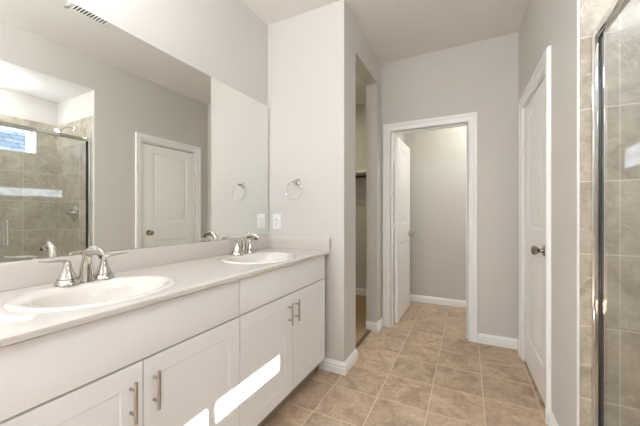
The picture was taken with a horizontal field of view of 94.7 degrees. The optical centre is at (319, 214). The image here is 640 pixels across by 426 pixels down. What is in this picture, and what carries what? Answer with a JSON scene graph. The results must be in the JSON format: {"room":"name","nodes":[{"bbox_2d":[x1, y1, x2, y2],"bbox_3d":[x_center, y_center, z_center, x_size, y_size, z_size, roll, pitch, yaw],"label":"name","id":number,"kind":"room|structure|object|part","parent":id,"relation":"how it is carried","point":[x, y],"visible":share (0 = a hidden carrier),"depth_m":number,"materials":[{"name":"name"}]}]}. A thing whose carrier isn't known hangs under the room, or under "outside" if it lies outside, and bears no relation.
{"room":"bathroom","nodes":[
{"label":"bathroom","id":0,"kind":"room"},
{"bbox_2d":[1,0,267,262],"bbox_3d":[-1.329,-0.206,0.852,0.115,2.782,3.734,0,0,27],"label":"wall","id":1,"kind":"structure","parent":0,"point":[226,41],"depth_m":1.90,"materials":[{"name":"beige paint"}]},
{"bbox_2d":[0,0,267,262],"bbox_3d":[-0.871,-0.363,1.624,0.013,1.075,1.925,0,0,27],"label":"wall mirror","id":2,"kind":"object","parent":1,"relation":"attached to","point":[110,141],"visible":1,"depth_m":1.38,"materials":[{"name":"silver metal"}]},
{"bbox_2d":[0,235,267,291],"bbox_3d":[-0.870,0.227,1.617,0.020,0.102,1.913,0,0,27],"label":"backsplash","id":3,"kind":"structure","parent":1,"relation":"attached to","point":[26,273],"depth_m":1.43,"materials":[{"name":"stone"}]},
{"bbox_2d":[268,0,349,366],"bbox_3d":[-0.346,-0.206,2.512,1.232,2.782,0.115,0,0,27],"label":"wall","id":4,"kind":"structure","parent":0,"point":[309,52],"depth_m":2.29,"materials":[{"name":"beige paint"}]},
{"bbox_2d":[273,214,280,228],"bbox_3d":[-0.359,0.061,2.450,0.082,0.124,0.008,0,0,27],"label":"wall outlet","id":5,"kind":"object","parent":4,"relation":"attached to","point":[276,217],"visible":1,"depth_m":2.44,"materials":[{"name":"white plastic"}]},
{"bbox_2d":[286,179,302,199],"bbox_3d":[-0.191,-0.196,2.332,0.151,0.172,0.069,0,0,27],"label":"towel ring","id":6,"kind":"object","parent":4,"relation":"attached to","point":[297,181],"visible":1,"depth_m":2.32,"materials":[{"name":"silver metal"}]},
{"bbox_2d":[356,103,365,288],"bbox_3d":[0.549,-0.206,4.405,1.137,2.782,0.200,0,0,27],"label":"wall","id":7,"kind":"structure","parent":0,"point":[360,108],"depth_m":4.27,"materials":[{"name":"beige paint"}]},
{"bbox_2d":[356,199,365,203],"bbox_3d":[0.499,-0.180,4.309,1.136,0.070,0.017,0,0,27],"label":"cleat","id":8,"kind":"object","parent":7,"relation":"attached to","point":[358,201],"visible":0.02,"depth_m":4.25,"materials":[{"name":"beige paint"}]},
{"bbox_2d":[356,171,365,174],"bbox_3d":[0.434,-0.569,4.178,1.136,0.019,0.310,0,0,27],"label":"closet shelf","id":9,"kind":"object","parent":7,"relation":"attached to","point":[357,172],"visible":0.02,"depth_m":4.02,"materials":[{"name":"white paint"}]},
{"bbox_2d":[350,10,403,354],"bbox_3d":[0.645,-0.206,3.211,0.145,2.782,2.021,0,0,27],"label":"wall","id":10,"kind":"structure","parent":0,"point":[364,61],"depth_m":2.99,"materials":[{"name":"beige paint"}]},
{"bbox_2d":[319,288,365,375],"bbox_3d":[0.091,1.128,3.367,1.248,0.114,2.067,0,0,27],"label":"baseboard","id":11,"kind":"structure","parent":10,"relation":"attached to","point":[327,364],"depth_m":2.23,"materials":[{"name":"white paint"}]},
{"bbox_2d":[356,330,370,348],"bbox_3d":[0.371,1.181,2.726,0.033,0.008,0.642,0,0,27],"label":"trim","id":12,"kind":"structure","parent":10,"relation":"attached to","point":[365,335],"depth_m":2.78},
{"bbox_2d":[366,317,382,331],"bbox_3d":[0.567,1.141,3.071,0.132,0.088,0.184,0,0,27],"label":"baseboard","id":13,"kind":"object","parent":10,"relation":"attached to","point":[373,326],"visible":0.99,"depth_m":3.00,"materials":[{"name":"white paint"}]},
{"bbox_2d":[241,0,528,104],"bbox_3d":[0.235,-1.656,1.263,3.620,0.120,6.100,0,0,27],"label":"ceiling","id":14,"kind":"structure","parent":0,"point":[395,30],"depth_m":2.43,"materials":[{"name":"white paint"}]},
{"bbox_2d":[394,136,414,322],"bbox_3d":[0.977,0.166,3.478,0.173,2.015,0.748,0,0,27],"label":"door","id":15,"kind":"structure","parent":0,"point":[402,233],"depth_m":3.36,"materials":[{"name":"white paint"}]},
{"bbox_2d":[264,295,547,425],"bbox_3d":[0.235,1.239,1.263,3.620,0.132,6.100,0,0,27],"label":"floor","id":16,"kind":"structure","parent":0,"point":[423,369],"depth_m":2.05,"materials":[{"name":"tile"}]},
{"bbox_2d":[0,280,238,425],"bbox_3d":[-0.814,0.741,1.080,0.597,0.889,0.911,0,0,27],"label":"vanity cabinet","id":17,"kind":"object","parent":16,"relation":"on","point":[174,361],"visible":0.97,"depth_m":0.94,"materials":[{"name":"white paint"}]},
{"bbox_3d":[-0.686,0.770,0.762,0.017,0.586,0.451,0,0,27],"label":"door","id":18,"kind":"part","parent":17,"relation":"part of","materials":[{"name":"white paint"}]},
{"bbox_3d":[-0.580,0.586,0.918,0.034,0.128,0.011,0,0,27],"label":"handle","id":19,"kind":"part","parent":17,"relation":"part of","materials":[{"name":"silver metal"}]},
{"bbox_3d":[-0.545,0.586,0.987,0.034,0.128,0.011,0,0,27],"label":"handle","id":20,"kind":"part","parent":17,"relation":"part of","materials":[{"name":"silver metal"}]},
{"bbox_3d":[-0.482,0.770,1.169,0.017,0.586,0.451,0,0,27],"label":"door","id":21,"kind":"part","parent":17,"relation":"part of","materials":[{"name":"white paint"}]},
{"bbox_2d":[237,255,324,425],"bbox_3d":[-0.405,0.741,1.897,0.597,0.889,0.912,0,0,27],"label":"vanity cabinet","id":22,"kind":"object","parent":16,"relation":"on","point":[281,316],"visible":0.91,"depth_m":1.65,"materials":[{"name":"white paint"}]},
{"bbox_2d":[0,235,330,346],"bbox_3d":[-0.613,0.236,1.500,0.584,0.120,1.933,0,0,27],"label":"countertop","id":23,"kind":"structure","parent":22,"relation":"on","point":[197,266],"depth_m":1.29,"materials":[{"name":"stone"}]},
{"bbox_2d":[38,245,127,286],"bbox_3d":[-0.929,0.197,1.180,0.250,0.146,0.190,0,0,-27],"label":"faucet","id":24,"kind":"object","parent":23,"relation":"on","point":[67,277],"visible":1,"depth_m":1.16,"materials":[{"name":"silver metal"}]},
{"bbox_3d":[-0.982,0.180,1.092,0.019,0.025,0.101,0,0,18],"label":"lever","id":25,"kind":"part","parent":24,"relation":"part of","materials":[{"name":"silver metal"}]},
{"bbox_3d":[-0.968,0.225,1.131,0.080,0.090,0.080,0,0,27],"label":"handle","id":26,"kind":"part","parent":24,"relation":"part of","materials":[{"name":"silver metal"}]},
{"bbox_3d":[-0.894,0.197,1.163,0.159,0.146,0.056,0,0,27],"label":"spout","id":27,"kind":"part","parent":24,"relation":"part of","materials":[{"name":"silver metal"}]},
{"bbox_3d":[-0.912,0.225,1.242,0.080,0.090,0.080,0,0,27],"label":"handle","id":28,"kind":"part","parent":24,"relation":"part of","materials":[{"name":"silver metal"}]},
{"bbox_3d":[-0.889,0.180,1.277,0.019,0.025,0.101,0,0,35],"label":"lever","id":29,"kind":"part","parent":24,"relation":"part of","materials":[{"name":"silver metal"}]},
{"bbox_2d":[2,275,175,312],"bbox_3d":[-0.793,0.347,1.075,0.452,0.156,0.504,0,0,27],"label":"sink","id":30,"kind":"object","parent":23,"relation":"in","point":[118,289],"visible":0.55,"depth_m":1.10,"materials":[{"name":"ceramic"}]},
{"bbox_2d":[229,232,259,254],"bbox_3d":[-0.511,0.197,2.015,0.250,0.146,0.190,0,0,-27],"label":"faucet","id":31,"kind":"object","parent":23,"relation":"on","point":[245,248],"visible":0.99,"depth_m":2.00,"materials":[{"name":"silver metal"}]},
{"bbox_3d":[-0.551,0.225,1.965,0.080,0.090,0.080,0,0,27],"label":"handle","id":32,"kind":"part","parent":31,"relation":"part of","materials":[{"name":"silver metal"}]},
{"bbox_3d":[-0.476,0.197,1.998,0.159,0.146,0.056,0,0,27],"label":"spout","id":33,"kind":"part","parent":31,"relation":"part of","materials":[{"name":"silver metal"}]},
{"bbox_3d":[-0.495,0.225,2.077,0.080,0.090,0.080,0,0,27],"label":"handle","id":34,"kind":"part","parent":31,"relation":"part of","materials":[{"name":"silver metal"}]},
{"bbox_2d":[220,252,295,263],"bbox_3d":[-0.386,0.347,1.887,0.452,0.156,0.504,0,0,27],"label":"sink","id":35,"kind":"object","parent":23,"relation":"in","point":[257,257],"visible":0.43,"depth_m":1.99,"materials":[{"name":"ceramic"}]},
{"bbox_3d":[-0.278,0.770,1.578,0.017,0.586,0.452,0,0,27],"label":"door","id":36,"kind":"part","parent":22,"relation":"part of","materials":[{"name":"white paint"}]},
{"bbox_3d":[-0.175,0.387,1.782,0.017,0.168,0.908,0,0,27],"label":"drawer","id":37,"kind":"part","parent":22,"relation":"part of","materials":[{"name":"white paint"}]},
{"bbox_3d":[-0.171,0.586,1.735,0.034,0.128,0.011,0,0,27],"label":"handle","id":38,"kind":"part","parent":22,"relation":"part of","materials":[{"name":"silver metal"}]},
{"bbox_3d":[-0.137,0.586,1.804,0.034,0.128,0.011,0,0,27],"label":"handle","id":39,"kind":"part","parent":22,"relation":"part of","materials":[{"name":"silver metal"}]},
{"bbox_3d":[-0.073,0.770,1.986,0.017,0.586,0.452,0,0,27],"label":"door","id":40,"kind":"part","parent":22,"relation":"part of","materials":[{"name":"white paint"}]},
{"bbox_2d":[404,126,465,300],"bbox_3d":[2.061,-0.206,3.696,2.133,2.782,0.115,0,0,27],"label":"wall","id":41,"kind":"structure","parent":0,"point":[438,156],"depth_m":3.88,"materials":[{"name":"beige paint"}]},
{"bbox_2d":[410,294,465,307],"bbox_3d":[1.735,1.141,3.284,1.738,0.088,0.913,0,0,27],"label":"baseboard","id":42,"kind":"structure","parent":41,"relation":"attached to","point":[417,298],"depth_m":3.87,"materials":[{"name":"white paint"}]},
{"bbox_2d":[381,32,518,338],"bbox_3d":[1.223,-0.206,2.910,1.449,2.782,0.115,0,0,27],"label":"wall","id":43,"kind":"structure","parent":0,"point":[482,77],"depth_m":2.70,"materials":[{"name":"beige paint"}]},
{"bbox_2d":[383,112,477,342],"bbox_3d":[1.084,0.120,2.967,0.887,2.131,0.136,0,0,27],"label":"door frame","id":44,"kind":"structure","parent":43,"relation":"attached to","point":[471,118],"depth_m":2.82,"materials":[{"name":"white paint"}]},
{"bbox_2d":[478,333,518,353],"bbox_3d":[1.573,1.141,2.600,0.316,0.088,0.126,0,0,27],"label":"baseboard","id":45,"kind":"structure","parent":43,"relation":"attached to","point":[487,339],"depth_m":2.64,"materials":[{"name":"white paint"}]},
{"bbox_2d":[519,0,576,425],"bbox_3d":[1.153,-0.206,1.220,0.115,2.782,2.972,0,0,26],"label":"wall","id":46,"kind":"structure","parent":0,"point":[545,23],"depth_m":1.48,"materials":[{"name":"beige paint"}]},
{"bbox_2d":[522,77,544,403],"bbox_3d":[1.493,0.163,2.080,0.105,2.000,0.736,0,0,27],"label":"door","id":47,"kind":"structure","parent":46,"relation":"in","point":[533,134],"depth_m":2.05,"materials":[{"name":"white paint"}]},
{"bbox_3d":[1.340,0.223,1.814,0.069,0.066,0.066,0,0,27],"label":"knob","id":48,"kind":"part","parent":47,"relation":"part of","materials":[{"name":"silver metal"}]},
{"bbox_2d":[519,46,550,423],"bbox_3d":[1.535,0.120,2.042,0.136,2.131,0.907,0,0,26],"label":"door frame","id":49,"kind":"structure","parent":46,"relation":"attached to","point":[544,64],"depth_m":1.69,"materials":[{"name":"white paint"}]},
{"bbox_2d":[548,410,557,425],"bbox_3d":[1.202,1.141,1.474,0.016,0.088,0.406,0,0,26],"label":"baseboard","id":50,"kind":"structure","parent":46,"relation":"attached to","point":[552,421],"depth_m":1.61,"materials":[{"name":"white paint"}]},
{"bbox_2d":[577,0,579,425],"bbox_3d":[1.120,0.086,1.280,0.007,2.198,0.014,0,0,27],"label":"trim","id":51,"kind":"structure","parent":46,"relation":"attached to","point":[578,1],"depth_m":1.27,"materials":[{"name":"white paint"}]},
{"bbox_3d":[1.537,-0.206,1.142,0.694,2.782,0.115,0,0,27],"label":"wall","id":52,"kind":"structure","parent":0,"visible":0},
{"bbox_2d":[580,0,639,425],"bbox_3d":[1.472,0.088,1.105,0.778,2.195,0.010,0,0,27],"label":"tiled wall","id":53,"kind":"structure","parent":52,"relation":"attached to","point":[622,39],"depth_m":1.22,"materials":[{"name":"beige tile"}]},
{"bbox_3d":[0.846,1.138,0.568,0.128,0.095,1.510,0,0,27],"label":"shower curb","id":54,"kind":"object","parent":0,"visible":0},
{"bbox_2d":[592,0,629,425],"bbox_3d":[0.843,0.155,0.569,0.097,1.871,1.510,0,0,27],"label":"shower door frame","id":55,"kind":"structure","parent":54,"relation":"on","point":[598,37],"depth_m":1.23,"materials":[{"name":"silver metal"}]},
{"bbox_3d":[0.835,-0.763,0.563,0.032,0.036,1.492,0,0,27],"label":"rail","id":56,"kind":"part","parent":55,"relation":"part of","materials":[{"name":"silver metal"}]}
]}

